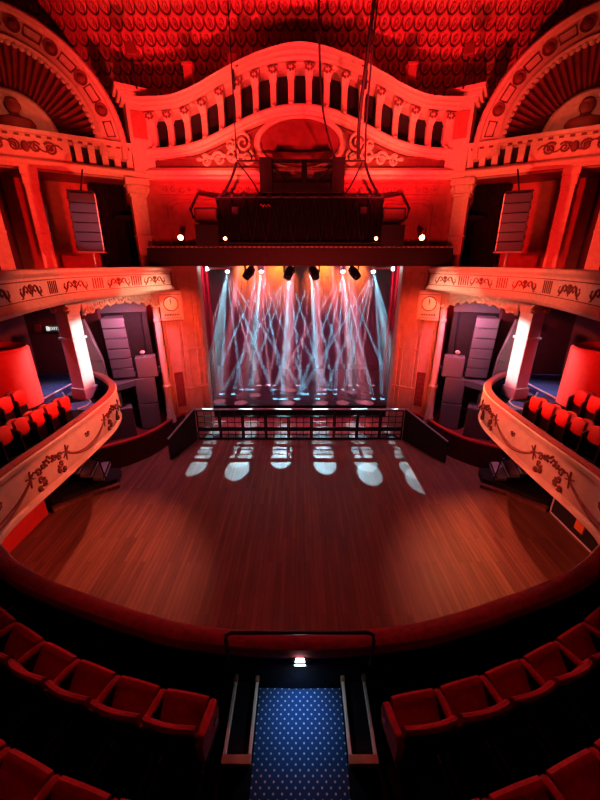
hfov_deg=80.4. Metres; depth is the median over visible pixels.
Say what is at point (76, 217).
speaker
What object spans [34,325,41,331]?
notice
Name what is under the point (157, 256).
beam
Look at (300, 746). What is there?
carpet
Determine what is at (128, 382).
floor
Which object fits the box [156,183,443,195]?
trim
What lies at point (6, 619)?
cushion
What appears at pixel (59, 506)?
kerb
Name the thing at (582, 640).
cushion
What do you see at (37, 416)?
cushion
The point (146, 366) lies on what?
speaker
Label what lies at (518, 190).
bracket
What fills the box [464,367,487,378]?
speaker
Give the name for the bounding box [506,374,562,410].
floor
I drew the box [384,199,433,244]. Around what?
trim
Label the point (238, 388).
stage
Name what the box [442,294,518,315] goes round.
valance
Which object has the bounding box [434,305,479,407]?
wall
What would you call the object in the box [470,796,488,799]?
seat
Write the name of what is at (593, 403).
cushion
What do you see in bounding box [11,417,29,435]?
cushion
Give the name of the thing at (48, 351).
wall
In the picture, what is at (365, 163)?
cable
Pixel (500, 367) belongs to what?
grille
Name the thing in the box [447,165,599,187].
ceiling
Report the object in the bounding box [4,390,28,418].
seat
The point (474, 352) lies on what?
speaker
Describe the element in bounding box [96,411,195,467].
wall
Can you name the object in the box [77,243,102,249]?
grille
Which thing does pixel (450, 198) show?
wall
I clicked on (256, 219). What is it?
lighting truss
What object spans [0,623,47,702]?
seat
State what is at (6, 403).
cushion
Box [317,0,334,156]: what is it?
cable
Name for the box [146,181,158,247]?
wall
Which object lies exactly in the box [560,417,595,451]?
seat
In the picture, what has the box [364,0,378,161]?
cable
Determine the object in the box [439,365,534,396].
floor
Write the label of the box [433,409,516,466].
floor
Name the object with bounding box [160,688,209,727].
cushion
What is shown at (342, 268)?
light
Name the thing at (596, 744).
seat
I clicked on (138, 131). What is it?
pier
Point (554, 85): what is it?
arch
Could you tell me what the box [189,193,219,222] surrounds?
light
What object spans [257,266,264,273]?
light
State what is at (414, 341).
wall
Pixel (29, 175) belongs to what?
pilaster
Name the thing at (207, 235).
platform
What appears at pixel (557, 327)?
wall
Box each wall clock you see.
[159,290,183,320]
[416,290,440,320]
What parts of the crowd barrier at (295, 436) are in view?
rail, kick plate, foot plate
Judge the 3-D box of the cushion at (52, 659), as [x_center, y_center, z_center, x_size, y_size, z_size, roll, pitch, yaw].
[-2.705,2.931,3.898,0.440,0.295,0.265,8,23,20]
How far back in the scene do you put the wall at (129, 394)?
17.79 m
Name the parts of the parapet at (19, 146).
scroll panel, cornice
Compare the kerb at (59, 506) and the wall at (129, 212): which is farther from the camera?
the wall at (129, 212)
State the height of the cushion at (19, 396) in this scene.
0.480 m
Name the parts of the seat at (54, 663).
backrest, armrest, armrest post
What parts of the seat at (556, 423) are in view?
armrest post, backrest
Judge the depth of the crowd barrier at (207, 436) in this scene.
16.97 m
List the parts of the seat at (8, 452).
armrest post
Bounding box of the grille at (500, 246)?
[497,243,522,249]
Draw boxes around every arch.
[0,0,128,161]
[471,0,599,161]
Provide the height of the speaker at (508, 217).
0.284 m
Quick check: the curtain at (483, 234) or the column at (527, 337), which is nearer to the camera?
the column at (527, 337)
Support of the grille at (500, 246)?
attached to the speaker at (500, 246)
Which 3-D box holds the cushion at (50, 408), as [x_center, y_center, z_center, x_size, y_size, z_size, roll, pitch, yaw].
[-7.191,0.333,10.287,0.120,0.480,0.370,2,21,6]
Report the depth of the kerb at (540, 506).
12.85 m
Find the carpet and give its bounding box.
[249,688,350,799]
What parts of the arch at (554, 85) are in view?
arch panel, arch panel, arch panel, arch panel, lunette frame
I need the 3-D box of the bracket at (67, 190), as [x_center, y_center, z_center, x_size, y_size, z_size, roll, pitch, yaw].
[-7.461,-7.415,11.972,0.800,0.798,0.703,-9,23,-22]
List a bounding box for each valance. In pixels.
[81,294,157,315]
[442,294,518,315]
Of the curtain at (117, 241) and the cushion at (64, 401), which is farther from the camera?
the curtain at (117, 241)
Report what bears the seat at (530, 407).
on the balcony at (434, 653)
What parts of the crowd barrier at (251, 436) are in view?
rail, kick plate, foot plate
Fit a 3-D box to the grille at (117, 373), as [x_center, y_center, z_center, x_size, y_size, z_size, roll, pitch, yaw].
[-7.493,-1.127,15.064,0.800,0.334,0.035,-7,22,-17]
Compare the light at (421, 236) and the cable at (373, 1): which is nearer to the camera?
the cable at (373, 1)
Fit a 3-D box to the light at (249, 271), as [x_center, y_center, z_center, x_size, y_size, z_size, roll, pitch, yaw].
[-2.361,-6.009,16.319,0.591,0.973,0.636,0,21,0]
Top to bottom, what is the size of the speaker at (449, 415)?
1.164 m
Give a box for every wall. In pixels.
[0,176,135,268]
[0,178,39,374]
[2,500,47,552]
[23,308,112,378]
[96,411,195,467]
[120,305,165,407]
[128,211,160,408]
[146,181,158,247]
[150,180,449,247]
[154,266,214,430]
[385,266,445,430]
[404,411,503,467]
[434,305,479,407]
[439,211,471,408]
[441,181,453,247]
[464,176,599,268]
[487,308,576,378]
[560,178,599,374]
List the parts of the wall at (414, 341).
pier moulding, access panel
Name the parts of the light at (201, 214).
glass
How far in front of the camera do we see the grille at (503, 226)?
12.20 m
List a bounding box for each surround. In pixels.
[100,302,152,370]
[447,302,499,370]
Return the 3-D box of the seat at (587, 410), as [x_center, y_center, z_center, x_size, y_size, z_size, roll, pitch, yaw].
[8.281,0.321,9.985,0.465,0.860,0.490,-2,21,-6]
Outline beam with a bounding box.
[147,246,452,265]
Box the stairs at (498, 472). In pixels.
[489,458,526,480]
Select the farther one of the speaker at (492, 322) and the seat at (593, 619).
the speaker at (492, 322)
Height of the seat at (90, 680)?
0.872 m
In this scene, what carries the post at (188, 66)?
on the pediment
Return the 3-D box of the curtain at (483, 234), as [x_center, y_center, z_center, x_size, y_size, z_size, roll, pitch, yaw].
[7.785,-6.887,15.059,1.150,3.950,0.099,12,24,29]
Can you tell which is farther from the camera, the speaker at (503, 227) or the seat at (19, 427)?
the speaker at (503, 227)
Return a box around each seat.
[0,396,15,425]
[0,426,22,462]
[0,606,19,678]
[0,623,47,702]
[0,738,12,767]
[0,748,61,799]
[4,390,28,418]
[4,417,37,452]
[4,642,81,725]
[21,410,50,442]
[37,403,62,433]
[42,659,121,745]
[51,396,73,425]
[51,775,119,799]
[87,675,166,763]
[140,688,220,775]
[381,688,459,775]
[439,674,511,763]
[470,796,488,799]
[484,658,557,745]
[488,773,564,799]
[521,396,548,422]
[523,640,595,725]
[533,403,562,431]
[545,745,599,799]
[546,410,578,441]
[556,622,599,702]
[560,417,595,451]
[565,390,595,413]
[575,426,599,462]
[578,396,599,419]
[584,606,599,678]
[593,409,599,425]
[593,738,599,751]
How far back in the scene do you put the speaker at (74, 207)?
11.99 m
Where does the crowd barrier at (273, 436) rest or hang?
on the floor at (229, 534)
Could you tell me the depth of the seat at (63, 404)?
10.69 m
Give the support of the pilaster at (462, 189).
on the balcony at (575, 291)
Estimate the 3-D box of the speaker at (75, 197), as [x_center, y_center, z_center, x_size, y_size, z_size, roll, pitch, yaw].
[-7.370,-6.846,12.065,0.893,0.284,0.736,0,21,0]
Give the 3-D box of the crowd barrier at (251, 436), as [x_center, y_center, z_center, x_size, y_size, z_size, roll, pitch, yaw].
[-2.178,1.072,17.127,1.089,1.595,0.640,0,21,0]
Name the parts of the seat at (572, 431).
armrest post, backrest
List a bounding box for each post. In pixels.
[181,61,194,103]
[405,61,418,103]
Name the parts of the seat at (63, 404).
armrest post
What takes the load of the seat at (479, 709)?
on the balcony at (434, 653)
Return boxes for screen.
[0,342,43,408]
[556,342,599,406]
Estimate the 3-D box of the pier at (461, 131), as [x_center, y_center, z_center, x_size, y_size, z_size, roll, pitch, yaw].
[6.006,-9.818,13.227,1.320,2.740,0.940,12,24,29]
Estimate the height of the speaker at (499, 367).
1.030 m
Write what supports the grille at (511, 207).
attached to the speaker at (511, 207)
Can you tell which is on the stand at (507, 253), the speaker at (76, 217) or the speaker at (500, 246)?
the speaker at (500, 246)
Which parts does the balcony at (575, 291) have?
fluted panel, fluted panel, fluted panel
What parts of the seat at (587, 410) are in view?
armrest post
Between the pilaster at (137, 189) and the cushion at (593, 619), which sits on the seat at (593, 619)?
the cushion at (593, 619)
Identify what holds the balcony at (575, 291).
attached to the wall at (585, 329)
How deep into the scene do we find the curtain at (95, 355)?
13.72 m
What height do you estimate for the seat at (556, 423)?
0.860 m
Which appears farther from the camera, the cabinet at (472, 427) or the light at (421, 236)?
the cabinet at (472, 427)
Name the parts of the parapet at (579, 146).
cornice, scroll panel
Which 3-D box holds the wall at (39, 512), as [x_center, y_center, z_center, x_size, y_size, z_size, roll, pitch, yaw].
[-8.800,3.351,9.612,0.500,2.750,4.200,0,21,0]
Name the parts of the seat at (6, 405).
armrest post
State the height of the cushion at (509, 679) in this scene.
0.295 m
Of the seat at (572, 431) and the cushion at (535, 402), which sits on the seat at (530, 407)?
the cushion at (535, 402)
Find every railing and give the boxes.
[221,673,258,771]
[341,673,378,771]
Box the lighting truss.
[215,194,384,244]
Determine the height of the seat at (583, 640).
0.872 m
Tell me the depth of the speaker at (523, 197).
11.88 m
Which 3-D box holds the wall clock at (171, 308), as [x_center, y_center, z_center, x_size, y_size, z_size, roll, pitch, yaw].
[-5.512,-4.043,15.180,0.920,1.240,0.263,-7,22,-19]
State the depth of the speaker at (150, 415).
15.94 m
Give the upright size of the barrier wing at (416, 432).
1.644 m
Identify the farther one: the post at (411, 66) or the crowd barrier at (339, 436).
the crowd barrier at (339, 436)
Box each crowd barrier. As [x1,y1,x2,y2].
[195,408,220,439]
[218,408,243,439]
[242,408,265,439]
[265,408,288,439]
[288,408,311,439]
[311,408,334,439]
[334,408,357,439]
[356,408,381,439]
[379,408,404,439]
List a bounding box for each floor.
[10,417,589,629]
[65,365,160,396]
[83,409,166,466]
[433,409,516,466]
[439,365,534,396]
[506,374,562,410]
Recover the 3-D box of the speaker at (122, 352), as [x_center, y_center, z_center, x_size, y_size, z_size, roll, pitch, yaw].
[-7.581,-2.027,15.015,0.939,0.425,0.840,0,21,0]
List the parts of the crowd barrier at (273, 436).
rail, kick plate, foot plate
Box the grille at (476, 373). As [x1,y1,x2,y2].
[466,369,487,377]
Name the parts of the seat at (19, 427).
backrest, armrest post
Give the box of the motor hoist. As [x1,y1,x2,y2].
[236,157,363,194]
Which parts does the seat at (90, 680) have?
backrest, armrest, armrest post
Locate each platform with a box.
[29,403,47,410]
[44,467,121,507]
[195,224,222,246]
[377,224,404,246]
[478,467,554,507]
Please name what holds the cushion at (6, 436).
on the seat at (8, 452)
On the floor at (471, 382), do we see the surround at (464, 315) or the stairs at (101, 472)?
the surround at (464, 315)
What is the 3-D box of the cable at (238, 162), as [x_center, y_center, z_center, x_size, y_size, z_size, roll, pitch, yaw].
[-1.822,-7.926,12.755,0.801,1.079,0.076,3,21,7]
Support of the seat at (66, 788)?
on the platform
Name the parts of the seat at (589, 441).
armrest post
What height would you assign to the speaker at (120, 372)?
0.425 m
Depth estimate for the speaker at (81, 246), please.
12.42 m
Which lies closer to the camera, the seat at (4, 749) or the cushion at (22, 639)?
the seat at (4, 749)
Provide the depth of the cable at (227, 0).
11.71 m
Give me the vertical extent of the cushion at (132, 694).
0.295 m
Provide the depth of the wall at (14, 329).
13.71 m
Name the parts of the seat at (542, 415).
armrest post, backrest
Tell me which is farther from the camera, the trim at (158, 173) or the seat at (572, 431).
the trim at (158, 173)
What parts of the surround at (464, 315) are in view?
post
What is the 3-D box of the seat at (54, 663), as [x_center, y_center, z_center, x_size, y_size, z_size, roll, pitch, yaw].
[-2.719,3.033,3.833,0.554,0.872,0.465,8,23,20]
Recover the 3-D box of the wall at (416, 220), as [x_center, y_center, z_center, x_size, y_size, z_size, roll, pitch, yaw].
[0.000,-7.275,14.608,11.900,3.200,0.500,0,21,0]
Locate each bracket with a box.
[66,169,94,193]
[505,169,533,193]
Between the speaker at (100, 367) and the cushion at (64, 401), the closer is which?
the cushion at (64, 401)
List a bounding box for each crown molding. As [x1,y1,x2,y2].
[124,41,137,88]
[227,52,237,89]
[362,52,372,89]
[462,41,475,88]
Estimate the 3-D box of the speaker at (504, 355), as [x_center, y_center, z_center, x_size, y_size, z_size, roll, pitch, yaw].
[8.189,-2.319,13.845,0.617,1.590,0.615,10,23,23]
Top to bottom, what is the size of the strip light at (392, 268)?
0.140 m
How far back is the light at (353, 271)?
16.24 m
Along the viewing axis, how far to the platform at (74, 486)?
13.14 m
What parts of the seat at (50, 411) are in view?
backrest, armrest post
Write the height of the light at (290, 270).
0.980 m
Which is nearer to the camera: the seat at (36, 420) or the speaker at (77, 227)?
the seat at (36, 420)
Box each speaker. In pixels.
[66,192,96,203]
[68,202,98,212]
[70,212,99,222]
[72,222,101,232]
[74,232,102,241]
[76,242,104,250]
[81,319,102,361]
[91,358,107,375]
[100,315,125,328]
[102,328,127,338]
[105,338,129,348]
[107,348,131,358]
[109,358,133,368]
[112,367,135,378]
[117,391,122,406]
[135,354,157,377]
[442,354,464,377]
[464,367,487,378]
[466,358,490,368]
[468,348,492,358]
[470,338,494,348]
[472,328,497,338]
[474,315,499,328]
[477,391,482,406]
[492,358,508,375]
[495,242,523,250]
[496,232,525,241]
[497,319,518,361]
[498,222,527,232]
[500,212,529,222]
[501,202,531,213]
[503,192,532,203]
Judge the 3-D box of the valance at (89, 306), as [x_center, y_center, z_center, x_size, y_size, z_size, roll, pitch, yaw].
[-6.900,-3.768,13.702,0.215,0.724,3.000,14,25,33]
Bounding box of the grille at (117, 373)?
[112,369,133,377]
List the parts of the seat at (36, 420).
backrest, armrest post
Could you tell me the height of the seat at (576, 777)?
0.872 m
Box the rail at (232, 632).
[224,630,375,697]
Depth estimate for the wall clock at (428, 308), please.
15.11 m
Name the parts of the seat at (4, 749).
armrest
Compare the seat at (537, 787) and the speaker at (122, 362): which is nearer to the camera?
the seat at (537, 787)
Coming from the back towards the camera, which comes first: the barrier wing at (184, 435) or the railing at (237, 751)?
the barrier wing at (184, 435)
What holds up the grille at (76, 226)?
attached to the speaker at (77, 227)
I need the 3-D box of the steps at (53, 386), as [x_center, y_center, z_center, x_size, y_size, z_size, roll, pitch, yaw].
[-9.050,-0.354,13.468,3.900,0.320,3.430,0,21,0]
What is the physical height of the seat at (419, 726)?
0.872 m
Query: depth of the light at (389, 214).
12.87 m
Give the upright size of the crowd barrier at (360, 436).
1.595 m
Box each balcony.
[0,266,173,320]
[0,371,599,799]
[426,266,599,320]
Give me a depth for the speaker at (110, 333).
14.45 m
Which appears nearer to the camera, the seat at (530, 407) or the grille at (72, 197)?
the seat at (530, 407)
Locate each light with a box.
[177,228,183,245]
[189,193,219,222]
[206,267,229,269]
[225,266,230,273]
[242,266,254,279]
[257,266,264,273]
[283,266,294,280]
[308,266,319,280]
[339,266,346,273]
[348,266,360,280]
[369,266,376,273]
[370,267,393,269]
[380,193,410,222]
[418,228,425,245]
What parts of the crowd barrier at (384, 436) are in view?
foot plate, kick plate, rail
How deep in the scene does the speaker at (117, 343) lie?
14.61 m
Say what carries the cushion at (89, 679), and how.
on the seat at (90, 680)
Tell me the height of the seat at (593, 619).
0.872 m
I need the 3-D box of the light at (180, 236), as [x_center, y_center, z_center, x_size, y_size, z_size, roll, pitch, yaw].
[-4.629,-6.301,13.795,0.240,0.694,0.355,-5,22,-12]
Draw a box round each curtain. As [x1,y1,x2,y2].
[91,182,135,266]
[200,266,218,394]
[381,266,399,394]
[464,182,508,266]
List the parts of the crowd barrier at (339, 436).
foot plate, kick plate, rail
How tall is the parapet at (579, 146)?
1.150 m
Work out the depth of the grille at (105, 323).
14.30 m
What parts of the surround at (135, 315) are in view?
post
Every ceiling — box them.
[0,165,152,187]
[2,0,597,142]
[115,215,484,220]
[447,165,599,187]
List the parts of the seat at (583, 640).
armrest post, armrest, backrest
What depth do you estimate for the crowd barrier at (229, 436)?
16.97 m
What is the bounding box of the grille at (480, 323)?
[476,319,498,327]
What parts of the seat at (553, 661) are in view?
armrest post, armrest, backrest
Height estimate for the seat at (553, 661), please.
0.872 m
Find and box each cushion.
[0,396,13,413]
[0,426,12,445]
[0,606,15,629]
[0,738,6,750]
[2,623,43,660]
[10,390,26,406]
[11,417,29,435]
[28,410,44,426]
[32,642,76,680]
[43,403,58,418]
[57,396,71,411]
[69,659,115,698]
[111,675,160,715]
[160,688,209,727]
[390,688,439,729]
[439,675,488,715]
[484,659,530,699]
[523,642,567,681]
[528,396,542,412]
[541,403,556,419]
[555,410,571,427]
[556,623,597,660]
[570,417,588,436]
[573,390,589,406]
[584,606,599,630]
[586,396,599,413]
[587,426,599,445]
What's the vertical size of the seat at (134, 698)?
0.872 m
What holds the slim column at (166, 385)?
on the floor at (136, 412)
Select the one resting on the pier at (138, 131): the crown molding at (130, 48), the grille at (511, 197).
the crown molding at (130, 48)
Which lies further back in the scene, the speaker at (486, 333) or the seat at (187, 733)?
the speaker at (486, 333)
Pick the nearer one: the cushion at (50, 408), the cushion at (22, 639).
the cushion at (22, 639)
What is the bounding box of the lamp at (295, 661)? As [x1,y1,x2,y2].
[291,657,308,665]
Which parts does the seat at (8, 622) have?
armrest, armrest post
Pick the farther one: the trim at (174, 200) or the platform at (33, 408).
the trim at (174, 200)
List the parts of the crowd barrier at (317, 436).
foot plate, kick plate, rail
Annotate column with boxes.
[49,301,99,399]
[150,293,176,422]
[423,293,449,422]
[500,301,550,399]
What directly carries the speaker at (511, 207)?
on the speaker at (508, 217)
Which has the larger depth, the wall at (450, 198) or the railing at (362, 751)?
the wall at (450, 198)
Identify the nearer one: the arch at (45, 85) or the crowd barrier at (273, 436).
the arch at (45, 85)
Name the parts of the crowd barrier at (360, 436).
foot plate, kick plate, rail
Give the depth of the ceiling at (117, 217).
14.40 m
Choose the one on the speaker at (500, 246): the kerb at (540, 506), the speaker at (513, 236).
the speaker at (513, 236)
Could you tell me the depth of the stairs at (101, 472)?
13.53 m
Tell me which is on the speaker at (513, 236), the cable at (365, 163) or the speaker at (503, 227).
the speaker at (503, 227)
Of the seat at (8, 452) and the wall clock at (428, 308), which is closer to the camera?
the seat at (8, 452)
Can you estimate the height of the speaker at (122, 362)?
0.425 m
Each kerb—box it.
[51,482,119,512]
[480,482,548,512]
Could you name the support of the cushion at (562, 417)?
on the seat at (556, 423)
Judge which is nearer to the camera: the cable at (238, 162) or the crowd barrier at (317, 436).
the cable at (238, 162)
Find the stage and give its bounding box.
[213,369,386,416]
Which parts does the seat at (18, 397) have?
armrest post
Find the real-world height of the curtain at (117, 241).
3.950 m
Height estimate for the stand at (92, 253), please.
1.290 m
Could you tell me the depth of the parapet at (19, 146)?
12.18 m
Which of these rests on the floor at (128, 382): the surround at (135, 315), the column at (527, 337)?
the surround at (135, 315)
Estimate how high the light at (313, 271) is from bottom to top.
0.981 m
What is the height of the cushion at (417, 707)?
0.295 m
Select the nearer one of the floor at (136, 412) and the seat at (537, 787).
the seat at (537, 787)
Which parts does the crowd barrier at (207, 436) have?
rail, kick plate, foot plate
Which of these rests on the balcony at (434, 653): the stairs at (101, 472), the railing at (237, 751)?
the railing at (237, 751)
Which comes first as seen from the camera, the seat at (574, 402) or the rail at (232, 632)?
the rail at (232, 632)
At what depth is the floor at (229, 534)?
11.07 m
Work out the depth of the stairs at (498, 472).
13.53 m
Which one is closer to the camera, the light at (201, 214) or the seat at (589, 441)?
the seat at (589, 441)
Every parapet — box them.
[0,124,151,179]
[448,124,599,179]
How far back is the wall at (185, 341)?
16.53 m
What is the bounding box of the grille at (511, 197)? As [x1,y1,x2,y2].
[505,193,531,201]
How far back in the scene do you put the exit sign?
14.35 m
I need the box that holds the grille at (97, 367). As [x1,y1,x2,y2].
[91,363,104,374]
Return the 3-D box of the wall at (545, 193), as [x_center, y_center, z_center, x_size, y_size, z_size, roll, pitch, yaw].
[9.796,-6.793,14.680,7.198,4.050,0.200,12,24,29]
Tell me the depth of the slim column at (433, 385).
15.81 m
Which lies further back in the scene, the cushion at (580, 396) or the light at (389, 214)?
the light at (389, 214)
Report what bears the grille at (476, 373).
attached to the speaker at (470, 372)
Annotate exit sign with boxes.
[45,325,58,331]
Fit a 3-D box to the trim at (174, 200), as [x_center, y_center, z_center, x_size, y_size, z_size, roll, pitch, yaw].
[-4.200,-7.167,14.350,2.280,1.685,0.080,0,21,0]
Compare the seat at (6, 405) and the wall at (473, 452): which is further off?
the wall at (473, 452)
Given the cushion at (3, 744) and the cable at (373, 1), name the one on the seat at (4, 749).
the cushion at (3, 744)
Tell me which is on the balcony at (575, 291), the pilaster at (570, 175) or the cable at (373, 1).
the pilaster at (570, 175)
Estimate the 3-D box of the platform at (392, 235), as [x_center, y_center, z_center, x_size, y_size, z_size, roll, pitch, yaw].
[3.500,-6.310,13.641,0.900,0.750,0.500,0,21,0]
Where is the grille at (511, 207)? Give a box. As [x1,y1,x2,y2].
[503,203,529,211]
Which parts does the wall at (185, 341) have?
access panel, pier moulding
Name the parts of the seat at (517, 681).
armrest post, backrest, armrest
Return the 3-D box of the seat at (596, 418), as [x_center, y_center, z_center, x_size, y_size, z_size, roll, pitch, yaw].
[8.281,0.509,9.500,0.465,0.860,0.490,-2,21,-6]
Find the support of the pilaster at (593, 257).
on the balcony at (575, 291)
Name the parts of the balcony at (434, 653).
padded rail, panel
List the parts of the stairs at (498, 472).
handrail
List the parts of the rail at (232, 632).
post, post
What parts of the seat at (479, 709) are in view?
backrest, armrest post, armrest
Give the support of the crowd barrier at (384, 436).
on the floor at (229, 534)
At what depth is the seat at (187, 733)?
3.42 m
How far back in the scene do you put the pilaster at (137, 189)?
13.99 m
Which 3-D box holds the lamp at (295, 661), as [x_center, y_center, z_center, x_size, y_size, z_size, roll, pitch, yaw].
[0.000,2.868,3.906,0.200,0.077,0.100,0,21,0]
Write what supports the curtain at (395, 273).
on the stage
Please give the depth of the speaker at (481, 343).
14.61 m
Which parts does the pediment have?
tympanum frame, medallion frame, cornice, arc moulding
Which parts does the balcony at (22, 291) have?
fluted panel, fluted panel, fluted panel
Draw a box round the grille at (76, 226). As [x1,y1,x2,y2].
[73,223,99,230]
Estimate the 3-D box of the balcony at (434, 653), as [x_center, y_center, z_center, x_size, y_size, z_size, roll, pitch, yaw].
[0.000,2.188,7.030,21.463,1.235,15.225,0,21,0]
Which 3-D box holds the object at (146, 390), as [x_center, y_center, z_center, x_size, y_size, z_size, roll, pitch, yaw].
[-6.857,-0.508,15.854,0.902,1.164,0.712,-8,23,-20]
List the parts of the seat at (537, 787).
armrest post, armrest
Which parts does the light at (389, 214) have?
glass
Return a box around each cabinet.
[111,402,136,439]
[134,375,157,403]
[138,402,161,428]
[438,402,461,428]
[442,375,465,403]
[463,402,488,439]
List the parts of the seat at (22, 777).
armrest, armrest post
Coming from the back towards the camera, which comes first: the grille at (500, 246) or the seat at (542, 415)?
the grille at (500, 246)
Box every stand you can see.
[77,251,106,266]
[493,251,522,266]
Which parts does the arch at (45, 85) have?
lunette frame, arch panel, arch panel, arch panel, arch panel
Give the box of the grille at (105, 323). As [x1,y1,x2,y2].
[101,319,123,327]
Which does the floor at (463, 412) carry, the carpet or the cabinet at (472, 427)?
the cabinet at (472, 427)
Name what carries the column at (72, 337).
on the balcony at (434, 653)
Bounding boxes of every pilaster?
[0,211,15,269]
[18,166,57,267]
[122,177,153,266]
[446,177,477,266]
[542,166,581,267]
[584,211,599,269]
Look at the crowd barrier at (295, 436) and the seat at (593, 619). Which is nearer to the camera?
the seat at (593, 619)
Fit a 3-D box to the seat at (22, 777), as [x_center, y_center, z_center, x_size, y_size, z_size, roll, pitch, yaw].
[-2.198,3.143,2.719,0.554,0.872,0.465,7,22,17]
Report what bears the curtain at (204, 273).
on the stage
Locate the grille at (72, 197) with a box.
[67,193,94,201]
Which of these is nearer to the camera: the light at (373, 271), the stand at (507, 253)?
the stand at (507, 253)
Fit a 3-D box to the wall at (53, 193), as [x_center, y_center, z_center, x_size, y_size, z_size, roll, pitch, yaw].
[-9.796,-6.793,14.680,7.198,4.050,0.200,-12,24,-29]
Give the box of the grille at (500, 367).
[495,363,508,374]
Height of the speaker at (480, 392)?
0.604 m
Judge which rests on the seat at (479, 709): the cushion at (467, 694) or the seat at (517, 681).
the cushion at (467, 694)
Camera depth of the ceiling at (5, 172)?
13.33 m
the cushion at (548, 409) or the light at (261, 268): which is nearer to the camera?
the cushion at (548, 409)
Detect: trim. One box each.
[146,168,453,179]
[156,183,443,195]
[166,199,215,244]
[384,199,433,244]
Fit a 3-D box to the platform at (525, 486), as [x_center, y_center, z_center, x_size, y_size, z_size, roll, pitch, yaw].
[8.750,3.196,13.467,3.500,0.300,2.400,0,21,0]
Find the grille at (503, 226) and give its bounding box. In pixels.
[500,223,525,230]
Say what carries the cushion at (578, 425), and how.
on the seat at (572, 431)
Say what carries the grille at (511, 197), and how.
attached to the speaker at (523, 197)
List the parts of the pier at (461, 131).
sunk panel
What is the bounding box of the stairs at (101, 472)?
[73,458,110,480]
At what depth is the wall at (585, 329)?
13.71 m
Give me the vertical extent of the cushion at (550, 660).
0.295 m
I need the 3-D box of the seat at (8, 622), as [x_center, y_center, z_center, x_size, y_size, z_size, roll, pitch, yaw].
[-3.719,2.866,4.264,0.554,0.872,0.465,11,24,26]
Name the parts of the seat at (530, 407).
armrest post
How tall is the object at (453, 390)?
1.164 m
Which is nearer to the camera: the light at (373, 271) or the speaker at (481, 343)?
the speaker at (481, 343)
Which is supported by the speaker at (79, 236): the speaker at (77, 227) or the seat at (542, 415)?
the speaker at (77, 227)
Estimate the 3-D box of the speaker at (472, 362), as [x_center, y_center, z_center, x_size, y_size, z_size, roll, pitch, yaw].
[7.569,-1.635,15.167,0.939,0.425,0.840,0,21,0]
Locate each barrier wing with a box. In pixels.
[167,408,197,459]
[402,408,448,462]
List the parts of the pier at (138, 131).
sunk panel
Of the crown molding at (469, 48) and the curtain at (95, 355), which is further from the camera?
the curtain at (95, 355)
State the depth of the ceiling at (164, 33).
12.98 m
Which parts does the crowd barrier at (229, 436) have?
rail, kick plate, foot plate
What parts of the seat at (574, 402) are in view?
armrest post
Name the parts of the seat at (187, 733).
backrest, armrest, panel, armrest post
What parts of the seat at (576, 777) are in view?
armrest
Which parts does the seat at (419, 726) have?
panel, backrest, armrest post, armrest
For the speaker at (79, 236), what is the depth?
12.32 m
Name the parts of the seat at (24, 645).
backrest, armrest, armrest post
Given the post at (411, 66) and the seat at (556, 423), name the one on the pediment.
the post at (411, 66)
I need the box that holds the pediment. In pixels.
[135,41,464,167]
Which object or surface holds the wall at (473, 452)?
on the floor at (229, 534)
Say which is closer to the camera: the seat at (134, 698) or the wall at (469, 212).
the seat at (134, 698)
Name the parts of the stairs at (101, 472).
handrail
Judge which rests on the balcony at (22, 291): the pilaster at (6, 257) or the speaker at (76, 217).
the pilaster at (6, 257)
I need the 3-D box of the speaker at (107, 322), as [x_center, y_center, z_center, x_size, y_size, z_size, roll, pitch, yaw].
[-7.617,-3.202,14.560,0.939,0.425,0.840,0,21,0]
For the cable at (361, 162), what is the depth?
12.72 m
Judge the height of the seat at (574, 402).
0.860 m
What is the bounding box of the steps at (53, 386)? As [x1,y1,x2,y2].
[37,374,93,410]
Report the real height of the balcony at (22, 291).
0.980 m
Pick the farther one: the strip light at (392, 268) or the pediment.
the strip light at (392, 268)
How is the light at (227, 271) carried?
hanging from the pipe
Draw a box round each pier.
[111,81,155,178]
[444,81,488,178]
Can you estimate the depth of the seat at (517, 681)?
3.67 m
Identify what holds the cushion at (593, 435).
on the seat at (589, 441)
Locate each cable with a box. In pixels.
[222,162,237,194]
[227,0,236,158]
[238,162,259,194]
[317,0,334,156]
[345,162,361,193]
[357,0,375,158]
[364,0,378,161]
[364,162,379,194]
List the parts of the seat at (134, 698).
backrest, armrest, armrest post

